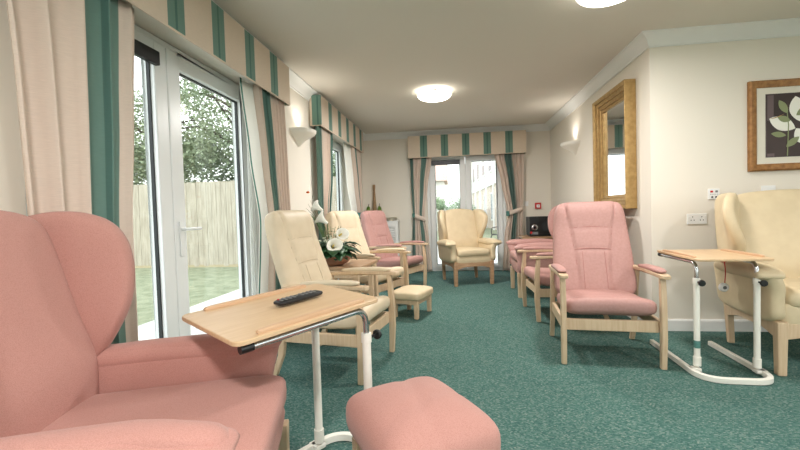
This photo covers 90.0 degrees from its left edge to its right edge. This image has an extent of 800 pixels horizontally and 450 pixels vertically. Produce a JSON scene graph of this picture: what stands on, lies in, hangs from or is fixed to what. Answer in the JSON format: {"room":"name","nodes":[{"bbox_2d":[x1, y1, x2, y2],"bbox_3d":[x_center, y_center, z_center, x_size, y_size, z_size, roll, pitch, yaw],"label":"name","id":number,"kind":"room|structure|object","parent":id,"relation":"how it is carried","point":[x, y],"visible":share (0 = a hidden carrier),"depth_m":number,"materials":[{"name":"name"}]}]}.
{"room":"care facility","nodes":[
{"label":"care facility","id":0,"kind":"room"},
{"bbox_2d":[0,0,363,293],"bbox_3d":[-1.384,-0.199,2.358,0.240,2.400,9.920,-2,2,8],"label":"wall","id":1,"kind":"structure","parent":0,"point":[302,165],"depth_m":2.49,"materials":[{"name":"beige paint"}]},
{"bbox_2d":[24,24,255,338],"bbox_3d":[-1.389,-0.057,2.465,0.144,2.118,1.940,-2,2,8],"label":"door","id":2,"kind":"structure","parent":1,"relation":"in","point":[162,64],"depth_m":2.44,"materials":[{"name":"white plastic"}]},
{"bbox_2d":[134,39,159,65],"bbox_3d":[-1.452,-0.946,1.937,0.033,0.080,0.760,-2,2,8],"label":"roller blind","id":3,"kind":"object","parent":1,"relation":"attached to","point":[142,51],"depth_m":2.21,"materials":[{"name":"black fabric"}]},
{"bbox_2d":[126,0,289,105],"bbox_3d":[-1.234,-1.192,2.248,0.135,0.338,2.724,-2,2,8],"label":"pelmet","id":4,"kind":"object","parent":1,"relation":"attached to","point":[203,23],"visible":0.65,"depth_m":2.54,"materials":[{"name":"fabric"}]},
{"bbox_2d":[6,0,138,343],"bbox_3d":[-1.276,-0.015,1.647,0.069,2.030,0.615,-2,2,7],"label":"curtain","id":5,"kind":"object","parent":4,"relation":"hanging from","point":[73,60],"visible":0.46,"depth_m":1.60,"materials":[{"name":"fabric"}]},
{"bbox_2d":[239,77,290,293],"bbox_3d":[-1.067,-0.072,3.283,0.095,2.030,0.721,-2,2,8],"label":"curtain","id":6,"kind":"object","parent":4,"relation":"hanging from","point":[264,113],"visible":0.62,"depth_m":3.23,"materials":[{"name":"fabric"}]},
{"bbox_2d":[212,0,364,135],"bbox_3d":[-1.256,-1.350,2.275,0.095,0.102,9.470,-2,2,8],"label":"trim","id":7,"kind":"structure","parent":1,"relation":"attached to","point":[296,82],"depth_m":4.08,"materials":[{"name":"white paint"}]},
{"bbox_2d":[290,127,315,146],"bbox_3d":[-0.953,-0.884,4.083,0.190,0.157,0.380,-2,2,8],"label":"wall light","id":8,"kind":"object","parent":1,"relation":"attached to","point":[300,134],"visible":1,"depth_m":3.99,"materials":[{"name":"white paint"}]},
{"bbox_2d":[309,95,363,152],"bbox_3d":[-0.802,-1.305,5.477,0.135,0.338,2.124,-2,2,8],"label":"pelmet","id":9,"kind":"object","parent":1,"relation":"attached to","point":[322,113],"visible":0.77,"depth_m":4.91,"materials":[{"name":"fabric"}]},
{"bbox_2d":[315,126,332,242],"bbox_3d":[-0.862,-0.124,4.748,0.071,2.030,0.548,-2,2,8],"label":"curtain","id":10,"kind":"object","parent":9,"relation":"hanging from","point":[324,138],"visible":0.57,"depth_m":4.62,"materials":[{"name":"fabric"}]},
{"bbox_2d":[343,142,362,229],"bbox_3d":[-0.678,-0.171,6.088,0.120,2.031,0.908,-2,2,5],"label":"curtain","id":11,"kind":"object","parent":9,"relation":"hanging from","point":[352,158],"visible":0.56,"depth_m":6.08,"materials":[{"name":"fabric"}]},
{"bbox_2d":[333,141,343,279],"bbox_3d":[-1.014,-0.163,5.500,0.085,2.118,1.580,-2,2,8],"label":"door","id":12,"kind":"structure","parent":1,"relation":"in","point":[337,149],"depth_m":6.13,"materials":[{"name":"white plastic"}]},
{"bbox_2d":[362,131,550,255],"bbox_3d":[1.039,-0.414,6.908,3.360,2.400,0.250,-2,2,8],"label":"wall","id":13,"kind":"structure","parent":0,"point":[385,163],"depth_m":6.91,"materials":[{"name":"beige paint"}]},
{"bbox_2d":[431,160,459,165],"bbox_3d":[0.777,-1.067,6.836,0.484,0.080,0.033,-2,2,8],"label":"roller blind","id":14,"kind":"object","parent":13,"relation":"attached to","point":[433,162],"depth_m":6.82,"materials":[{"name":"grey fabric"}]},
{"bbox_2d":[363,124,548,140],"bbox_3d":[0.882,-1.554,6.715,3.160,0.102,0.095,-2,2,8],"label":"trim","id":15,"kind":"structure","parent":13,"relation":"attached to","point":[530,127],"depth_m":6.70,"materials":[{"name":"white paint"}]},
{"bbox_2d":[427,154,505,270],"bbox_3d":[1.137,-0.215,6.849,1.320,2.010,0.144,-2,2,8],"label":"door","id":16,"kind":"structure","parent":13,"relation":"in","point":[464,162],"depth_m":6.83,"materials":[{"name":"white plastic"}]},
{"bbox_2d":[408,130,525,159],"bbox_3d":[1.090,-1.322,6.643,1.914,0.363,0.195,-2,2,8],"label":"pelmet","id":17,"kind":"object","parent":13,"relation":"attached to","point":[500,142],"visible":0.92,"depth_m":6.54,"materials":[{"name":"fabric"}]},
{"bbox_2d":[410,157,431,271],"bbox_3d":[0.379,-0.180,6.767,0.368,1.940,0.120,-2,2,8],"label":"curtain","id":18,"kind":"object","parent":17,"relation":"hanging from","point":[419,167],"visible":0.78,"depth_m":6.77,"materials":[{"name":"fabric"}]},
{"bbox_2d":[494,153,523,270],"bbox_3d":[1.811,-0.217,6.568,0.476,1.940,0.120,-2,2,2],"label":"curtain","id":19,"kind":"object","parent":17,"relation":"hanging from","point":[510,166],"visible":0.84,"depth_m":6.58,"materials":[{"name":"fabric"}]},
{"bbox_2d":[535,203,540,208],"bbox_3d":[2.277,-0.317,6.600,0.094,0.100,0.040,-2,2,8],"label":"fire alarm","id":20,"kind":"object","parent":13,"relation":"attached to","point":[537,205],"visible":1,"depth_m":6.58,"materials":[{"name":"red plastic"}]},
{"bbox_2d":[213,0,799,133],"bbox_3d":[1.381,-1.546,1.942,5.900,0.150,9.920,-2,2,8],"label":"ceiling","id":21,"kind":"structure","parent":0,"point":[500,62],"depth_m":3.29,"materials":[{"name":"beige paint"}]},
{"bbox_2d":[417,88,450,101],"bbox_3d":[0.390,-1.468,4.539,0.386,0.107,0.387,-2,2,8],"label":"ceiling light","id":22,"kind":"object","parent":21,"relation":"attached to","point":[432,94],"visible":1,"depth_m":4.44,"materials":[{"name":"white plastic"}]},
{"bbox_2d":[576,0,624,7],"bbox_3d":[1.267,-1.429,2.425,0.386,0.107,0.387,-2,2,8],"label":"ceiling light","id":23,"kind":"object","parent":21,"relation":"attached to","point":[587,3],"visible":1,"depth_m":2.50,"materials":[{"name":"white plastic"}]},
{"bbox_2d":[275,270,799,449],"bbox_3d":[1.450,0.989,1.956,5.900,0.120,9.790,-2,2,8],"label":"floor","id":24,"kind":"structure","parent":0,"point":[479,339],"depth_m":2.45,"materials":[{"name":"teal carpet"}]},
{"bbox_2d":[0,210,289,449],"bbox_3d":[-0.804,0.480,1.137,0.879,1.084,0.856,-2,2,-9],"label":"armchair","id":25,"kind":"object","parent":24,"relation":"on","point":[67,278],"visible":0.96,"depth_m":1.23,"materials":[{"name":"pink fabric"}]},
{"bbox_2d":[40,375,286,449],"bbox_3d":[-0.732,0.605,1.152,0.740,0.139,0.550,-2,2,-9],"label":"seat cushion","id":26,"kind":"object","parent":25,"relation":"on","point":[251,405],"depth_m":1.21,"materials":[{"name":"pink fabric"}]},
{"bbox_2d":[182,284,381,449],"bbox_3d":[-0.369,0.631,1.498,0.442,0.731,0.699,0,2,41],"label":"table","id":27,"kind":"object","parent":24,"relation":"on","point":[250,323],"visible":0.94,"depth_m":1.43,"materials":[{"name":"brown wood"}]},
{"bbox_2d":[273,290,322,305],"bbox_3d":[-0.384,0.274,1.521,0.050,0.028,0.205,0,2,39],"label":"remote control","id":28,"kind":"object","parent":27,"relation":"on","point":[298,297],"visible":1,"depth_m":1.50,"materials":[{"name":"black plastic"}]},
{"bbox_2d":[264,210,398,384],"bbox_3d":[-0.471,0.424,2.782,0.788,1.073,0.650,-1,2,18],"label":"armchair","id":29,"kind":"object","parent":24,"relation":"on","point":[298,258],"visible":0.63,"depth_m":2.66,"materials":[{"name":"beige"}]},
{"bbox_2d":[319,295,389,328],"bbox_3d":[-0.400,0.591,2.766,0.560,0.157,0.545,-1,2,18],"label":"seat cushion","id":30,"kind":"object","parent":29,"relation":"on","point":[376,309],"depth_m":2.59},
{"bbox_2d":[328,259,377,333],"bbox_3d":[-0.531,0.638,3.586,0.560,0.600,0.500,-1,2,14],"label":"side table","id":31,"kind":"object","parent":24,"relation":"on","point":[366,262],"visible":0.23,"depth_m":3.46,"materials":[{"name":"brown wood"}]},
{"bbox_2d":[306,191,361,265],"bbox_3d":[-0.609,0.026,3.401,0.558,0.640,0.484,-2,2,8],"label":"flower arrangement","id":32,"kind":"object","parent":31,"relation":"on","point":[336,253],"visible":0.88,"depth_m":3.32,"materials":[{"name":"white plant"}]},
{"bbox_2d":[325,255,350,265],"bbox_3d":[-0.572,0.299,3.418,0.330,0.090,0.330,-2,2,8],"label":"bowl","id":33,"kind":"object","parent":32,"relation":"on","point":[331,261],"depth_m":3.29,"materials":[{"name":"orange ceramic"}]},
{"bbox_2d":[326,211,410,296],"bbox_3d":[-0.372,0.371,4.404,0.788,1.073,0.650,-1,2,33],"label":"armchair","id":34,"kind":"object","parent":24,"relation":"on","point":[350,220],"visible":0.53,"depth_m":4.44,"materials":[{"name":"beige"}]},
{"bbox_2d":[339,266,403,283],"bbox_3d":[-0.308,0.538,4.372,0.560,0.157,0.545,-1,2,33],"label":"seat cushion","id":35,"kind":"object","parent":34,"relation":"on","point":[396,279],"depth_m":4.24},
{"bbox_2d":[387,220,399,255],"bbox_3d":[-0.308,0.380,6.867,0.620,0.898,0.204,-2,2,8],"label":"radiator cover","id":36,"kind":"object","parent":24,"relation":"on","point":[394,227],"visible":0.18,"depth_m":6.73,"materials":[{"name":"white paint"}]},
{"bbox_2d":[373,185,376,209],"bbox_3d":[-0.439,-0.382,6.910,0.084,0.630,0.084,-2,2,8],"label":"bottle vase","id":37,"kind":"object","parent":36,"relation":"on","point":[374,195],"visible":0.61,"depth_m":6.88,"materials":[{"name":"beige wicker"}]},
{"bbox_2d":[386,217,396,220],"bbox_3d":[-0.154,-0.105,6.831,0.250,0.064,0.250,-2,2,8],"label":"bowl","id":38,"kind":"object","parent":36,"relation":"on","point":[387,218],"visible":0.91,"depth_m":6.76,"materials":[{"name":"beige ceramic"}]},
{"bbox_2d":[360,210,428,286],"bbox_3d":[-0.098,0.329,5.477,0.788,1.073,0.650,-1,2,33],"label":"armchair","id":39,"kind":"object","parent":24,"relation":"on","point":[376,231],"visible":0.84,"depth_m":5.44,"materials":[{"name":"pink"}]},
{"bbox_2d":[376,255,422,266],"bbox_3d":[-0.034,0.496,5.445,0.560,0.157,0.545,-1,2,33],"label":"seat cushion","id":40,"kind":"object","parent":39,"relation":"on","point":[386,260],"depth_m":5.29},
{"bbox_2d":[394,285,432,319],"bbox_3d":[0.127,0.763,4.058,0.330,0.280,0.430,-1,2,26],"label":"footstool","id":41,"kind":"object","parent":24,"relation":"on","point":[409,295],"visible":0.85,"depth_m":3.91,"materials":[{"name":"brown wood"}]},
{"bbox_2d":[346,376,500,449],"bbox_3d":[0.058,0.756,1.245,0.365,0.474,0.430,-3,2,-25],"label":"footstool","id":42,"kind":"object","parent":24,"relation":"on","point":[423,412],"visible":1,"depth_m":1.14,"materials":[{"name":"pink fabric"}]},
{"bbox_2d":[437,209,501,286],"bbox_3d":[0.949,0.292,5.773,0.816,1.064,0.688,-2,2,-12],"label":"armchair","id":43,"kind":"object","parent":24,"relation":"on","point":[461,243],"visible":1,"depth_m":5.81,"materials":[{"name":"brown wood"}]},
{"bbox_2d":[456,247,489,256],"bbox_3d":[0.963,0.381,5.725,0.490,0.136,0.535,-2,2,-12],"label":"seat cushion","id":44,"kind":"object","parent":43,"relation":"on","point":[460,251],"depth_m":5.48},
{"bbox_2d":[506,205,557,297],"bbox_3d":[1.774,0.285,4.881,0.840,1.084,0.876,-2,2,8],"label":"armchair","id":45,"kind":"object","parent":24,"relation":"on","point":[515,260],"visible":0.29,"depth_m":4.67,"materials":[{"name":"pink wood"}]},
{"bbox_2d":[510,250,516,260],"bbox_3d":[1.725,0.374,4.891,0.685,0.138,0.550,-2,2,8],"label":"seat cushion","id":46,"kind":"object","parent":45,"relation":"on","point":[513,257],"depth_m":4.93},
{"bbox_2d":[518,235,552,277],"bbox_3d":[2.126,0.471,6.113,0.560,0.615,0.460,-2,2,8],"label":"table","id":47,"kind":"object","parent":24,"relation":"on","point":[519,236],"visible":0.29,"depth_m":5.91,"materials":[{"name":"brown wood"}]},
{"bbox_2d":[526,216,550,235],"bbox_3d":[2.112,0.017,6.060,0.340,0.295,0.316,-2,2,8],"label":"stereo","id":48,"kind":"object","parent":47,"relation":"on","point":[535,225],"visible":0.91,"depth_m":5.92,"materials":[{"name":"black plastic"}]},
{"bbox_2d":[517,247,608,321],"bbox_3d":[1.600,0.327,3.888,0.788,1.073,0.650,-2,2,6],"label":"armchair","id":49,"kind":"object","parent":24,"relation":"on","point":[538,276],"visible":0.14,"depth_m":3.67,"materials":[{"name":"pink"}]},
{"bbox_2d":[524,266,549,285],"bbox_3d":[1.537,0.496,3.900,0.560,0.157,0.545,-2,2,6],"label":"seat cushion","id":50,"kind":"object","parent":49,"relation":"on","point":[529,271],"depth_m":3.80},
{"bbox_2d":[549,201,670,369],"bbox_3d":[1.431,0.363,2.879,0.650,1.073,0.789,-1,2,14],"label":"armchair","id":51,"kind":"object","parent":24,"relation":"on","point":[593,271],"visible":1,"depth_m":2.96,"materials":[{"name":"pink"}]},
{"bbox_2d":[557,289,656,315],"bbox_3d":[1.420,0.534,2.817,0.545,0.157,0.560,-1,2,14],"label":"seat cushion","id":52,"kind":"object","parent":51,"relation":"on","point":[626,302],"depth_m":2.58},
{"bbox_2d":[650,249,774,384],"bbox_3d":[2.003,0.532,2.586,0.442,0.715,0.699,-1,2,10],"label":"table","id":53,"kind":"object","parent":24,"relation":"on","point":[700,255],"visible":1,"depth_m":2.42,"materials":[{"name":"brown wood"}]},
{"bbox_2d":[718,262,728,291],"bbox_3d":[2.189,0.324,2.705,0.060,0.256,0.032,-2,2,8],"label":"lead","id":54,"kind":"object","parent":53,"relation":"hanging from","point":[723,287],"visible":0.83,"depth_m":2.70,"materials":[{"name":"red plastic"}]},
{"bbox_2d":[714,189,799,375],"bbox_3d":[2.668,0.315,2.561,1.006,1.114,0.737,-1,2,15],"label":"armchair","id":55,"kind":"object","parent":24,"relation":"on","point":[767,222],"visible":0.85,"depth_m":2.71,"materials":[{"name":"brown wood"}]},
{"bbox_2d":[783,278,799,306],"bbox_3d":[2.657,0.419,2.510,0.680,0.136,0.575,-1,2,15],"label":"seat cushion","id":56,"kind":"object","parent":55,"relation":"on","point":[791,298],"depth_m":2.35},
{"bbox_2d":[550,46,678,318],"bbox_3d":[2.365,-0.392,4.910,0.200,2.400,3.360,-2,2,8],"label":"wall","id":57,"kind":"structure","parent":0,"point":[652,226],"depth_m":3.30,"materials":[{"name":"beige paint"}]},
{"bbox_2d":[560,140,579,154],"bbox_3d":[2.195,-0.991,5.224,0.190,0.157,0.380,-2,2,8],"label":"wall light","id":58,"kind":"object","parent":57,"relation":"attached to","point":[572,146],"visible":1,"depth_m":5.13,"materials":[{"name":"white paint"}]},
{"bbox_2d":[545,31,648,130],"bbox_3d":[2.178,-1.535,4.846,0.095,0.102,3.455,-2,2,8],"label":"trim","id":59,"kind":"structure","parent":57,"relation":"attached to","point":[638,45],"depth_m":4.05,"materials":[{"name":"white paint"}]},
{"bbox_2d":[592,79,636,208],"bbox_3d":[2.071,-0.722,3.898,0.098,1.130,0.810,-2,2,8],"label":"mirror","id":60,"kind":"object","parent":57,"relation":"attached to","point":[613,113],"visible":0.88,"depth_m":3.84,"materials":[{"name":"gold metal"}]},
{"bbox_2d":[676,36,799,318],"bbox_3d":[3.296,-0.367,3.191,2.100,2.400,0.200,-2,2,8],"label":"wall","id":61,"kind":"structure","parent":0,"point":[712,78],"depth_m":3.18,"materials":[{"name":"beige paint"}]},
{"bbox_2d":[687,213,706,223],"bbox_3d":[2.388,-0.050,3.216,0.147,0.085,0.014,-2,2,8],"label":"double socket","id":62,"kind":"object","parent":61,"relation":"attached to","point":[701,218],"visible":1,"depth_m":3.21,"materials":[{"name":"white plastic"}]},
{"bbox_2d":[708,188,719,198],"bbox_3d":[2.505,-0.247,3.193,0.085,0.085,0.014,-2,2,8],"label":"panel","id":63,"kind":"object","parent":61,"relation":"attached to","point":[712,193],"visible":0.91,"depth_m":3.19,"materials":[{"name":"white plastic"}]},
{"bbox_2d":[668,319,767,331],"bbox_3d":[3.210,0.791,3.135,2.316,0.095,0.016,-2,2,8],"label":"baseboard","id":64,"kind":"structure","parent":61,"relation":"attached to","point":[740,325],"depth_m":3.22,"materials":[{"name":"white paint"}]},
{"bbox_2d":[642,18,799,47],"bbox_3d":[3.095,-1.506,3.029,2.395,0.102,0.095,-2,2,8],"label":"trim","id":65,"kind":"structure","parent":61,"relation":"attached to","point":[790,27],"depth_m":3.11,"materials":[{"name":"white paint"}]},
{"bbox_2d":[761,185,775,190],"bbox_3d":[2.893,-0.274,3.140,0.100,0.072,0.014,-2,2,8],"label":"blank plate","id":66,"kind":"object","parent":61,"relation":"attached to","point":[769,187],"visible":0.6,"depth_m":3.13,"materials":[{"name":"white plastic"}]},
{"bbox_2d":[747,78,799,171],"bbox_3d":[3.059,-0.777,3.089,0.660,0.700,0.036,-2,2,8],"label":"framed picture","id":67,"kind":"object","parent":61,"relation":"attached to","point":[773,106],"visible":1,"depth_m":3.11,"materials":[{"name":"brown wood"}]},
{"bbox_2d":[765,92,799,157],"bbox_3d":[3.060,-0.777,3.092,0.420,0.490,0.004,-2,2,8],"label":"print","id":68,"kind":"object","parent":67,"relation":"attached to","point":[782,109],"depth_m":3.10,"materials":[{"name":"brown paper"}]},
{"label":"outside","id":69,"kind":"structure","parent":0,"visible":0},
{"bbox_2d":[135,222,496,325],"bbox_3d":[-1.082,0.320,29.431,50.000,0.100,82.000,-2,2,8],"label":"ground","id":70,"kind":"structure","parent":69,"point":[205,283],"depth_m":6.98,"materials":[{"name":"green plant"}]},
{"bbox_2d":[133,85,232,184],"bbox_3d":[-7.049,-1.776,12.172,5.014,5.554,4.896,-1,2,19],"label":"tree","id":71,"kind":"object","parent":70,"relation":"on","point":[137,177],"visible":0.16,"depth_m":11.36,"materials":[{"name":"green plant"}]},
{"bbox_2d":[134,78,334,183],"bbox_3d":[-4.419,-1.766,10.875,5.686,5.455,4.644,-3,2,-40],"label":"tree","id":72,"kind":"object","parent":70,"relation":"on","point":[214,157],"visible":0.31,"depth_m":10.43,"materials":[{"name":"green plant"}]},
{"bbox_2d":[133,176,336,267],"bbox_3d":[-7.006,0.035,9.832,11.497,2.050,0.176,-2,2,8],"label":"fence","id":73,"kind":"object","parent":70,"relation":"on","point":[211,206],"visible":0.16,"depth_m":9.43,"materials":[{"name":"beige wood"}]},
{"bbox_2d":[138,240,497,340],"bbox_3d":[3.457,0.898,4.365,12.360,0.030,21.500,-2,2,8],"label":"terrace","id":74,"kind":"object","parent":70,"relation":"on","point":[146,331],"depth_m":4.95,"materials":[{"name":"grey concrete"}]},
{"bbox_2d":[333,152,335,176],"bbox_3d":[-2.323,-1.685,12.394,3.916,5.073,4.396,0,3,45],"label":"tree","id":75,"kind":"object","parent":70,"relation":"on","point":[334,165],"visible":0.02,"depth_m":11.56,"materials":[{"name":"green plant"}]},
{"bbox_2d":[435,165,447,209],"bbox_3d":[1.270,-4.036,49.658,9.300,7.200,7.800,-2,2,8],"label":"house","id":76,"kind":"structure","parent":70,"relation":"on","point":[441,171],"depth_m":45.94,"materials":[{"name":"white"}]},
{"bbox_2d":[436,197,452,221],"bbox_3d":[2.683,-0.899,25.765,2.123,1.908,2.314,-2,2,8],"label":"shrub","id":77,"kind":"object","parent":70,"relation":"on","point":[440,205],"visible":0.27,"depth_m":25.32,"materials":[{"name":"green plant"}]},
{"bbox_2d":[448,197,475,210],"bbox_3d":[3.771,-0.885,25.474,2.235,1.947,2.298,-3,2,-39],"label":"shrub","id":78,"kind":"object","parent":70,"relation":"on","point":[455,204],"visible":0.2,"depth_m":25.12,"materials":[{"name":"green plant"}]},
{"bbox_2d":[465,161,496,229],"bbox_3d":[8.927,-3.729,29.102,6.800,7.400,26.600,-2,2,5],"label":"brick building","id":79,"kind":"structure","parent":70,"relation":"on","point":[483,173],"depth_m":26.25,"materials":[{"name":"white"}]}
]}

